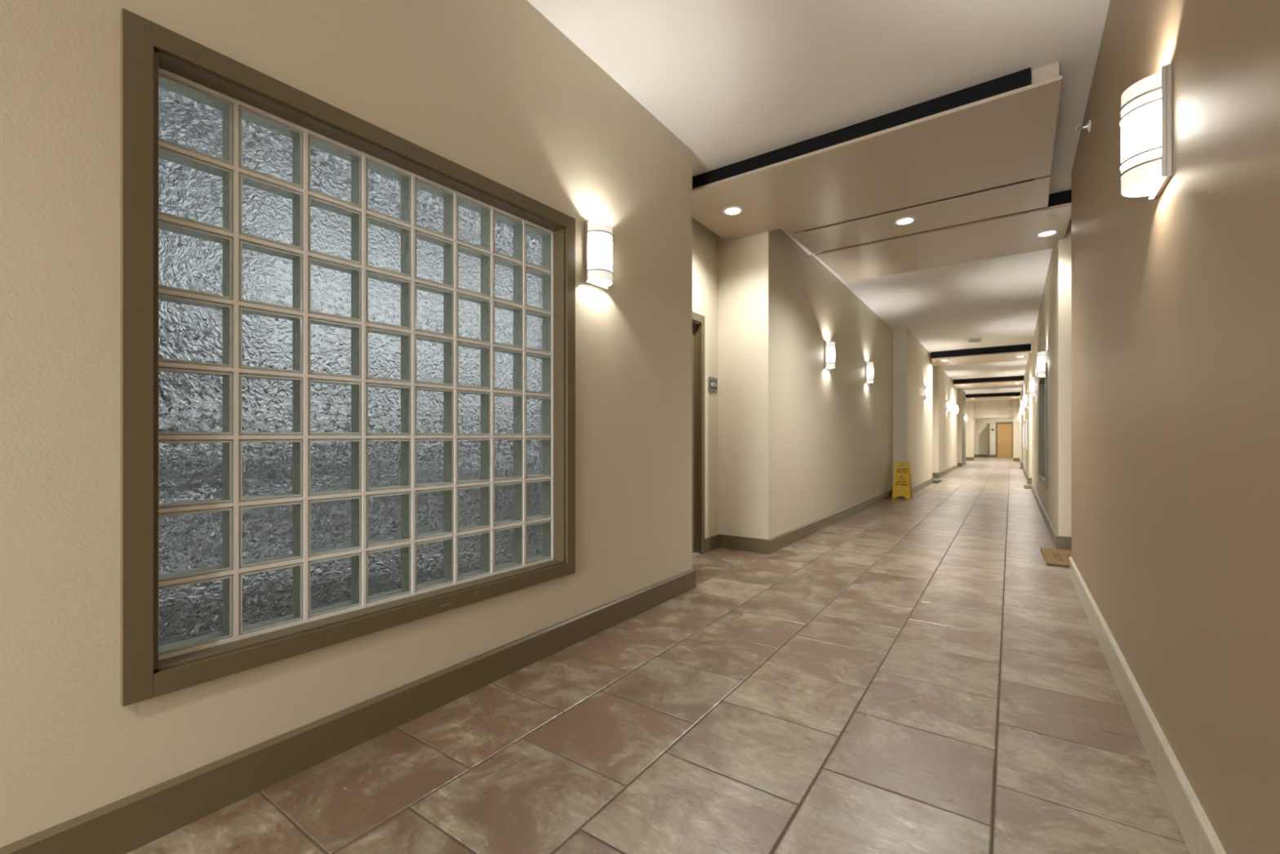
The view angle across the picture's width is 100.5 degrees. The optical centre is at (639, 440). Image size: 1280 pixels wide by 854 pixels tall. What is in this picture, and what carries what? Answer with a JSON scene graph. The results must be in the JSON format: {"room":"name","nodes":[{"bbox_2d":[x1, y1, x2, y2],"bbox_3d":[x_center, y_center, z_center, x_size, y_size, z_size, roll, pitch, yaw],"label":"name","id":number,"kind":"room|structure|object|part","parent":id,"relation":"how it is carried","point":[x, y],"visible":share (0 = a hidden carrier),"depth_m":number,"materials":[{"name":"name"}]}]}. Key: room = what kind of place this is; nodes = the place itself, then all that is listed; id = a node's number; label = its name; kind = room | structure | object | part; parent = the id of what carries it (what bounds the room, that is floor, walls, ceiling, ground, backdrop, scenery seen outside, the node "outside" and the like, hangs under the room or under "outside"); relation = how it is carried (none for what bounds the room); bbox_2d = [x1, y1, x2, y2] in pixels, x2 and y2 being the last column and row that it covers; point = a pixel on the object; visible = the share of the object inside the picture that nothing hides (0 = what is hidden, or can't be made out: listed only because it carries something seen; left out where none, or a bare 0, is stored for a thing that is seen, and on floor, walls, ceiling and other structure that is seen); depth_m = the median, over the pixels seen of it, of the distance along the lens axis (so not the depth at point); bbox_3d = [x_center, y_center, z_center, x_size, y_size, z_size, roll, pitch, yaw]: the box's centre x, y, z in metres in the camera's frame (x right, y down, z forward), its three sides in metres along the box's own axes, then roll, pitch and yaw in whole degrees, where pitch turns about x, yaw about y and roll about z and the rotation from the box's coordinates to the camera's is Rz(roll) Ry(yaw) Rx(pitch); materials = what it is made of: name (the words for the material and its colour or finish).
{"room":"apartment building corridor","nodes":[
{"label":"apartment building corridor","id":0,"kind":"room"},
{"bbox_2d":[0,0,692,847],"bbox_3d":[-2.634,-0.525,0.069,0.700,3.130,9.500,0,0,35],"label":"wall","id":1,"kind":"structure","parent":0,"point":[493,89],"depth_m":1.60,"materials":[{"name":"beige paint"}]},
{"bbox_2d":[120,8,575,706],"bbox_3d":[-0.879,-0.229,2.074,0.160,1.814,1.693,0,0,35],"label":"window","id":2,"kind":"structure","parent":1,"relation":"in","point":[348,345],"depth_m":1.77,"materials":[{"name":"clear glass"}]},
{"bbox_2d":[0,568,696,853],"bbox_3d":[-2.534,0.974,0.010,0.512,0.132,9.518,0,0,35],"label":"baseboard","id":3,"kind":"structure","parent":1,"relation":"attached to","point":[126,824],"depth_m":1.67,"materials":[{"name":"brown wood"}]},
{"bbox_2d":[584,220,613,289],"bbox_3d":[-0.201,-1.000,2.856,0.105,0.324,0.182,0,0,35],"label":"wall sconce","id":4,"kind":"object","parent":1,"relation":"attached to","point":[598,236],"visible":1,"depth_m":2.80,"materials":[{"name":"white glass"}]},
{"bbox_2d":[125,457,1189,853],"bbox_3d":[9.827,1.115,14.360,5.100,0.150,47.200,0,0,35],"label":"floor","id":5,"kind":"structure","parent":0,"point":[901,675],"depth_m":1.88,"materials":[{"name":"tile"}]},
{"bbox_2d":[892,462,913,498],"bbox_3d":[4.771,0.716,9.668,0.304,0.648,0.230,0,0,38],"label":"sign","id":6,"kind":"object","parent":5,"relation":"on","point":[902,485],"visible":1,"depth_m":9.62,"materials":[{"name":"yellow plastic"}]},
{"bbox_3d":[4.805,0.720,9.712,0.304,0.645,0.020,0,9,38],"label":"panel","id":7,"kind":"part","parent":6,"relation":"part of","materials":[{"name":"yellow plastic"}]},
{"bbox_2d":[932,480,942,483],"bbox_3d":[7.298,1.033,13.441,0.500,0.014,1.050,0,0,35],"label":"doormat","id":8,"kind":"object","parent":5,"relation":"on","point":[934,481],"visible":0.43,"depth_m":13.41,"materials":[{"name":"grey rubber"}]},
{"bbox_2d":[1023,484,1031,488],"bbox_3d":[8.833,1.033,11.762,0.560,0.014,0.950,0,0,35],"label":"doormat","id":9,"kind":"object","parent":5,"relation":"on","point":[1026,486],"visible":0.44,"depth_m":11.76,"materials":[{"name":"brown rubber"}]},
{"bbox_2d":[1040,546,1071,567],"bbox_3d":[3.967,1.030,4.537,0.844,0.020,0.764,0,0,33],"label":"doormat","id":10,"kind":"object","parent":5,"relation":"on","point":[1053,557],"visible":0.29,"depth_m":4.69,"materials":[{"name":"brown fabric"}]},
{"bbox_2d":[692,217,718,537],"bbox_3d":[0.279,-0.525,4.676,0.210,3.130,1.390,0,0,35],"label":"wall","id":11,"kind":"structure","parent":0,"point":[704,241],"depth_m":5.03,"materials":[{"name":"beige paint"}]},
{"bbox_2d":[692,311,704,555],"bbox_3d":[0.213,-0.055,4.559,0.216,2.190,1.047,0,0,35],"label":"door","id":12,"kind":"structure","parent":11,"relation":"in","point":[698,320],"depth_m":4.89,"materials":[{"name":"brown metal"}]},
{"bbox_2d":[708,376,717,395],"bbox_3d":[0.698,-0.520,5.081,0.014,0.170,0.176,0,0,35],"label":"room sign","id":13,"kind":"object","parent":11,"relation":"attached to","point":[713,381],"visible":1,"depth_m":5.08,"materials":[{"name":"grey plastic"}]},
{"bbox_2d":[718,228,893,539],"bbox_3d":[2.690,-0.575,7.688,0.720,3.230,6.310,0,0,35],"label":"wall","id":14,"kind":"structure","parent":0,"point":[815,442],"depth_m":5.43,"materials":[{"name":"beige paint"}]},
{"bbox_2d":[704,477,933,554],"bbox_3d":[3.900,0.975,9.011,0.773,0.130,10.475,0,0,35],"label":"baseboard","id":15,"kind":"structure","parent":14,"relation":"attached to","point":[769,546],"depth_m":5.33,"materials":[{"name":"brown wood"}]},
{"bbox_2d":[824,341,835,369],"bbox_3d":[2.299,-1.030,6.406,0.105,0.324,0.182,0,0,35],"label":"wall sconce","id":16,"kind":"object","parent":14,"relation":"attached to","point":[829,347],"visible":1,"depth_m":6.35,"materials":[{"name":"white glass"}]},
{"bbox_2d":[865,361,874,383],"bbox_3d":[3.546,-1.050,8.195,0.105,0.324,0.182,0,0,35],"label":"wall sconce","id":17,"kind":"object","parent":14,"relation":"attached to","point":[869,367],"visible":1,"depth_m":8.14,"materials":[{"name":"white glass"}]},
{"bbox_3d":[3.549,-1.050,8.192,0.082,0.300,0.160,0,0,35],"label":"lamp shade","id":18,"kind":"part","parent":17,"relation":"part of","materials":[{"name":"white glass"}]},
{"bbox_2d":[526,0,1110,255],"bbox_3d":[-0.209,-2.150,-0.037,5.100,0.200,12.100,0,0,35],"label":"ceiling","id":19,"kind":"structure","parent":0,"point":[735,81],"depth_m":2.85,"materials":[{"name":"white paint"}]},
{"bbox_2d":[692,67,1031,189],"bbox_3d":[1.183,-1.996,3.655,2.420,0.108,0.100,0,0,35],"label":"ceiling beam","id":20,"kind":"structure","parent":19,"relation":"attached to","point":[1021,78],"depth_m":3.38,"materials":[{"name":"black metal"}]},
{"bbox_2d":[692,75,1062,240],"bbox_3d":[1.590,-1.931,4.042,2.485,0.022,1.250,0,0,35],"label":"ceiling panel","id":21,"kind":"object","parent":20,"relation":"hanging from","point":[1006,138],"visible":0.88,"depth_m":3.78,"materials":[{"name":"beige paint"}]},
{"bbox_2d":[722,205,743,215],"bbox_3d":[0.776,-1.916,4.445,0.176,0.008,0.176,0,0,35],"label":"recessed light","id":22,"kind":"object","parent":21,"relation":"attached to","point":[730,211],"visible":1,"depth_m":4.44,"materials":[{"name":"white glass"}]},
{"bbox_2d":[805,178,1034,231],"bbox_3d":[2.209,-1.990,4.402,1.690,0.120,0.044,0,0,35],"label":"ceiling beam","id":23,"kind":"structure","parent":19,"relation":"attached to","point":[1031,179],"depth_m":4.33,"materials":[{"name":"black metal"}]},
{"bbox_2d":[791,174,1050,253],"bbox_3d":[2.385,-1.931,4.680,1.940,0.022,0.595,0,0,35],"label":"ceiling panel","id":24,"kind":"object","parent":23,"relation":"attached to","point":[1033,194],"visible":0.99,"depth_m":4.55,"materials":[{"name":"beige paint"}]},
{"bbox_2d":[893,216,915,225],"bbox_3d":[2.316,-1.916,4.651,0.176,0.008,0.176,0,0,35],"label":"recessed light","id":25,"kind":"object","parent":24,"relation":"attached to","point":[904,220],"visible":1,"depth_m":4.64,"materials":[{"name":"white glass"}]},
{"bbox_2d":[822,189,1071,252],"bbox_3d":[3.088,-1.996,4.710,2.880,0.108,0.100,0,0,35],"label":"ceiling beam","id":26,"kind":"structure","parent":19,"relation":"attached to","point":[1064,197],"depth_m":4.40,"materials":[{"name":"black metal"}]},
{"bbox_2d":[814,202,1071,281],"bbox_3d":[3.001,-1.931,5.399,2.090,0.022,1.150,0,0,35],"label":"ceiling panel","id":27,"kind":"object","parent":26,"relation":"attached to","point":[1014,233],"visible":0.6,"depth_m":5.28,"materials":[{"name":"beige paint"}]},
{"bbox_2d":[1035,229,1058,237],"bbox_3d":[3.771,-1.916,4.929,0.176,0.008,0.176,0,0,35],"label":"recessed light","id":28,"kind":"object","parent":27,"relation":"attached to","point":[1047,233],"visible":1,"depth_m":4.92,"materials":[{"name":"white"}]},
{"bbox_2d":[1031,62,1059,84],"bbox_3d":[2.260,-1.996,2.971,0.120,0.108,0.140,0,0,35],"label":"bracket","id":29,"kind":"object","parent":19,"relation":"attached to","point":[1051,71],"visible":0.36,"depth_m":2.91,"materials":[{"name":"beige paint"}]},
{"bbox_2d":[893,328,932,487],"bbox_3d":[5.698,-0.575,11.790,0.965,3.230,3.860,0,0,35],"label":"wall","id":30,"kind":"structure","parent":0,"point":[912,362],"depth_m":10.34,"materials":[{"name":"beige paint"}]},
{"bbox_2d":[924,385,930,399],"bbox_3d":[6.463,-1.080,11.951,0.105,0.324,0.182,0,0,35],"label":"wall sconce","id":31,"kind":"object","parent":30,"relation":"attached to","point":[927,395],"visible":1,"depth_m":11.90,"materials":[{"name":"white glass"}]},
{"bbox_3d":[6.467,-1.080,11.949,0.082,0.300,0.160,0,0,35],"label":"lamp shade","id":32,"kind":"part","parent":31,"relation":"part of","materials":[{"name":"white glass"}]},
{"bbox_2d":[813,213,1071,400],"bbox_3d":[13.287,-2.190,19.323,5.100,0.200,35.100,0,0,35],"label":"ceiling","id":33,"kind":"structure","parent":0,"point":[997,300],"depth_m":8.15,"materials":[{"name":"white paint"}]},
{"bbox_2d":[966,337,982,342],"bbox_3d":[6.954,-2.086,11.060,0.260,0.008,0.520,0,0,35],"label":"ceiling vent","id":34,"kind":"object","parent":33,"relation":"in","point":[980,339],"visible":1,"depth_m":11.04,"materials":[{"name":"white plastic"}]},
{"bbox_2d":[930,343,1031,358],"bbox_3d":[7.684,-2.016,12.063,1.910,0.148,0.120,0,0,35],"label":"ceiling beam","id":35,"kind":"structure","parent":33,"relation":"attached to","point":[1027,347],"depth_m":11.97,"materials":[{"name":"black metal"}]},
{"bbox_2d":[930,351,1028,366],"bbox_3d":[8.059,-1.931,12.636,1.870,0.022,1.450,0,0,35],"label":"ceiling panel","id":36,"kind":"object","parent":35,"relation":"attached to","point":[1011,356],"visible":1,"depth_m":12.49,"materials":[{"name":"beige paint"}]},
{"bbox_2d":[953,375,1023,383],"bbox_3d":[11.566,-2.016,17.707,1.965,0.148,0.120,0,0,35],"label":"ceiling beam","id":37,"kind":"structure","parent":33,"relation":"attached to","point":[1017,377],"depth_m":17.63,"materials":[{"name":"black metal"}]},
{"bbox_2d":[953,380,1022,387],"bbox_3d":[11.956,-1.931,18.301,1.925,0.022,1.500,0,0,35],"label":"ceiling panel","id":38,"kind":"object","parent":37,"relation":"attached to","point":[997,383],"visible":1,"depth_m":18.09,"materials":[{"name":"beige paint"}]},
{"bbox_2d":[965,391,1020,397],"bbox_3d":[15.567,-2.016,23.573,2.080,0.148,0.120,0,0,35],"label":"ceiling beam","id":39,"kind":"structure","parent":33,"relation":"attached to","point":[1016,393],"depth_m":23.47,"materials":[{"name":"black metal"}]},
{"bbox_2d":[965,395,1018,399],"bbox_3d":[15.985,-1.931,24.208,2.040,0.022,1.600,0,0,35],"label":"ceiling panel","id":40,"kind":"object","parent":39,"relation":"attached to","point":[999,397],"visible":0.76,"depth_m":23.99,"materials":[{"name":"beige paint"}]},
{"bbox_2d":[932,365,957,472],"bbox_3d":[9.810,-0.575,17.754,0.890,3.230,6.450,0,0,35],"label":"wall","id":41,"kind":"structure","parent":0,"point":[944,423],"depth_m":15.93,"materials":[{"name":"beige paint"}]},
{"bbox_2d":[932,464,958,477],"bbox_3d":[9.956,0.970,17.642,0.558,0.140,6.468,0,0,35],"label":"baseboard","id":42,"kind":"structure","parent":41,"relation":"attached to","point":[943,473],"depth_m":15.99,"materials":[{"name":"brown wood"}]},
{"bbox_2d":[946,400,950,410],"bbox_3d":[9.718,-1.110,16.752,0.105,0.324,0.182,0,0,35],"label":"wall sconce","id":43,"kind":"object","parent":41,"relation":"attached to","point":[948,402],"visible":1,"depth_m":16.70,"materials":[{"name":"white glass"}]},
{"bbox_2d":[955,404,958,413],"bbox_3d":[11.491,-1.130,19.295,0.105,0.324,0.182,0,0,35],"label":"wall sconce","id":44,"kind":"object","parent":41,"relation":"attached to","point":[956,406],"visible":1,"depth_m":19.24,"materials":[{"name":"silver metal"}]},
{"bbox_2d":[957,388,961,462],"bbox_3d":[12.639,-0.575,21.786,0.920,3.230,0.200,0,0,35],"label":"wall","id":45,"kind":"structure","parent":0,"point":[959,390],"depth_m":21.48,"materials":[{"name":"beige paint"}]},
{"bbox_2d":[961,389,973,462],"bbox_3d":[15.041,-0.575,25.354,1.080,3.230,8.400,0,0,35],"label":"wall","id":46,"kind":"structure","parent":0,"point":[969,404],"depth_m":28.04,"materials":[{"name":"beige paint"}]},
{"bbox_2d":[957,457,973,466],"bbox_3d":[14.938,0.960,24.927,0.800,0.160,8.018,0,0,35],"label":"baseboard","id":47,"kind":"structure","parent":46,"relation":"attached to","point":[964,463],"depth_m":23.37,"materials":[{"name":"brown wood"}]},
{"bbox_2d":[964,413,967,422],"bbox_3d":[13.917,-0.960,22.724,0.105,0.324,0.182,0,0,35],"label":"wall sconce","id":48,"kind":"object","parent":46,"relation":"attached to","point":[965,415],"visible":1,"depth_m":22.68,"materials":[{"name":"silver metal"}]},
{"bbox_2d":[973,418,975,454],"bbox_3d":[19.178,-0.575,31.490,0.850,3.230,6.400,0,0,35],"label":"wall","id":49,"kind":"structure","parent":0,"point":[974,419],"depth_m":33.19,"materials":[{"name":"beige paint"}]},
{"bbox_2d":[973,400,1013,418],"bbox_3d":[18.491,-1.685,27.855,1.720,1.010,0.350,0,0,35],"label":"wall","id":50,"kind":"structure","parent":0,"point":[995,407],"depth_m":27.69,"materials":[{"name":"beige paint"}]},
{"bbox_2d":[973,415,1013,417],"bbox_3d":[18.334,-1.245,27.629,1.800,0.130,0.300,0,0,35],"label":"trim","id":51,"kind":"structure","parent":50,"relation":"attached to","point":[980,416],"depth_m":27.49,"materials":[{"name":"beige paint"}]},
{"bbox_2d":[975,417,1013,454],"bbox_3d":[22.837,-0.575,33.023,5.100,3.230,0.300,0,0,35],"label":"wall","id":52,"kind":"structure","parent":0,"point":[981,424],"depth_m":33.56,"materials":[{"name":"beige paint"}]},
{"bbox_2d":[973,454,995,457],"bbox_3d":[19.966,0.960,30.941,1.070,0.160,6.400,0,0,35],"label":"baseboard","id":53,"kind":"structure","parent":52,"relation":"attached to","point":[975,455],"depth_m":33.54,"materials":[{"name":"brown wood"}]},
{"bbox_2d":[987,423,990,457],"bbox_3d":[21.738,-0.020,33.173,0.105,2.120,0.690,0,0,35],"label":"door","id":54,"kind":"structure","parent":52,"relation":"in","point":[988,424],"depth_m":33.06,"materials":[{"name":"brown wood"}]},
{"bbox_2d":[995,422,1013,457],"bbox_3d":[22.636,-0.060,33.023,0.930,2.200,0.130,0,0,35],"label":"door","id":55,"kind":"structure","parent":52,"relation":"in","point":[1004,430],"depth_m":33.03,"materials":[{"name":"brown wood"}]},
{"bbox_2d":[1013,386,1022,462],"bbox_3d":[17.526,-0.575,23.743,1.400,3.230,8.200,0,0,35],"label":"wall","id":56,"kind":"structure","parent":0,"point":[1017,425],"depth_m":26.91,"materials":[{"name":"beige paint"}]},
{"bbox_2d":[1013,457,1022,467],"bbox_3d":[17.267,0.960,23.547,0.978,0.160,7.650,0,0,33],"label":"baseboard","id":57,"kind":"structure","parent":56,"relation":"attached to","point":[1014,459],"depth_m":26.88,"materials":[{"name":"brown wood"}]},
{"bbox_2d":[1022,353,1031,477],"bbox_3d":[12.058,-0.575,15.670,1.138,3.230,7.900,0,0,35],"label":"wall","id":58,"kind":"structure","parent":0,"point":[1027,454],"depth_m":13.56,"materials":[{"name":"beige paint"}]},
{"bbox_2d":[1019,405,1023,414],"bbox_3d":[13.521,-1.080,18.855,0.105,0.324,0.182,0,0,35],"label":"wall sconce","id":59,"kind":"object","parent":58,"relation":"attached to","point":[1020,411],"visible":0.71,"depth_m":18.82,"materials":[{"name":"white glass"}]},
{"bbox_2d":[1021,400,1025,411],"bbox_3d":[11.806,-1.060,16.394,0.105,0.324,0.182,0,0,35],"label":"wall sconce","id":60,"kind":"object","parent":58,"relation":"attached to","point":[1023,408],"visible":0.8,"depth_m":16.35,"materials":[{"name":"white glass"}]},
{"bbox_2d":[1022,418,1026,449],"bbox_3d":[11.836,-0.175,16.373,0.030,0.830,4.860,0,0,35],"label":"notice board","id":61,"kind":"object","parent":58,"relation":"attached to","point":[1024,423],"visible":0.87,"depth_m":15.79,"materials":[{"name":"white"}]},
{"bbox_2d":[1022,393,1027,406],"bbox_3d":[10.147,-1.060,14.015,0.105,0.324,0.182,0,0,35],"label":"wall sconce","id":62,"kind":"object","parent":58,"relation":"attached to","point":[1024,396],"visible":1,"depth_m":13.96,"materials":[{"name":"white glass"}]},
{"bbox_2d":[1022,465,1031,484],"bbox_3d":[11.954,0.965,15.731,0.978,0.150,7.918,0,0,35],"label":"baseboard","id":63,"kind":"structure","parent":58,"relation":"attached to","point":[1028,479],"depth_m":13.52,"materials":[{"name":"brown wood"}]},
{"bbox_2d":[1031,0,1279,853],"bbox_3d":[3.055,-0.575,2.746,1.128,3.230,20.400,0,0,35],"label":"wall","id":64,"kind":"structure","parent":0,"point":[1175,295],"depth_m":1.39,"materials":[{"name":"brown paint"}]},
{"bbox_2d":[1028,377,1035,395],"bbox_3d":[7.096,-0.980,9.620,0.105,0.324,0.182,0,0,35],"label":"wall sconce","id":65,"kind":"object","parent":64,"relation":"attached to","point":[1032,382],"visible":0.99,"depth_m":9.57,"materials":[{"name":"white glass"}]},
{"bbox_3d":[7.092,-0.980,9.623,0.082,0.300,0.160,0,0,35],"label":"lamp shade","id":66,"kind":"part","parent":65,"relation":"part of","materials":[{"name":"white glass"}]},
{"bbox_2d":[1036,350,1047,377],"bbox_3d":[5.054,-0.960,6.692,0.105,0.324,0.182,0,0,35],"label":"wall sconce","id":67,"kind":"object","parent":64,"relation":"attached to","point":[1042,358],"visible":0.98,"depth_m":6.63,"materials":[{"name":"white glass"}]},
{"bbox_3d":[5.051,-0.960,6.694,0.082,0.300,0.160,0,0,35],"label":"lamp shade","id":68,"kind":"part","parent":67,"relation":"part of","materials":[{"name":"white glass"}]},
{"bbox_2d":[1038,363,1047,488],"bbox_3d":[5.646,-0.185,7.358,0.147,1.550,1.970,0,0,35],"label":"window","id":69,"kind":"structure","parent":64,"relation":"in","point":[1042,381],"depth_m":8.10,"materials":[{"name":"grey glass"}]},
{"bbox_2d":[1031,483,1071,550],"bbox_3d":[6.581,0.975,7.994,0.946,0.130,7.758,0,0,35],"label":"baseboard","id":70,"kind":"structure","parent":64,"relation":"attached to","point":[1060,542],"depth_m":5.50,"materials":[{"name":"brown wood"}]},
{"bbox_2d":[1075,120,1090,133],"bbox_3d":[2.613,-1.845,3.139,0.063,0.068,0.068,0,0,35],"label":"sprinkler","id":71,"kind":"object","parent":64,"relation":"attached to","point":[1087,126],"visible":1,"depth_m":3.13,"materials":[{"name":"silver metal"}]},
{"bbox_2d":[1118,63,1172,199],"bbox_3d":[1.535,-0.922,1.630,0.105,0.324,0.182,0,0,35],"label":"wall sconce","id":72,"kind":"object","parent":64,"relation":"attached to","point":[1145,112],"visible":1,"depth_m":1.57,"materials":[{"name":"white glass"}]},
{"bbox_3d":[1.532,-0.922,1.632,0.082,0.300,0.160,0,0,35],"label":"lamp shade","id":73,"kind":"part","parent":72,"relation":"part of","materials":[{"name":"white glass"}]},
{"bbox_2d":[1068,556,1226,853],"bbox_3d":[-0.022,0.964,-0.682,0.016,0.153,11.588,0,0,35],"label":"baseboard","id":74,"kind":"structure","parent":64,"relation":"attached to","point":[1197,833],"depth_m":1.65,"materials":[{"name":"beige wood"}]}
]}

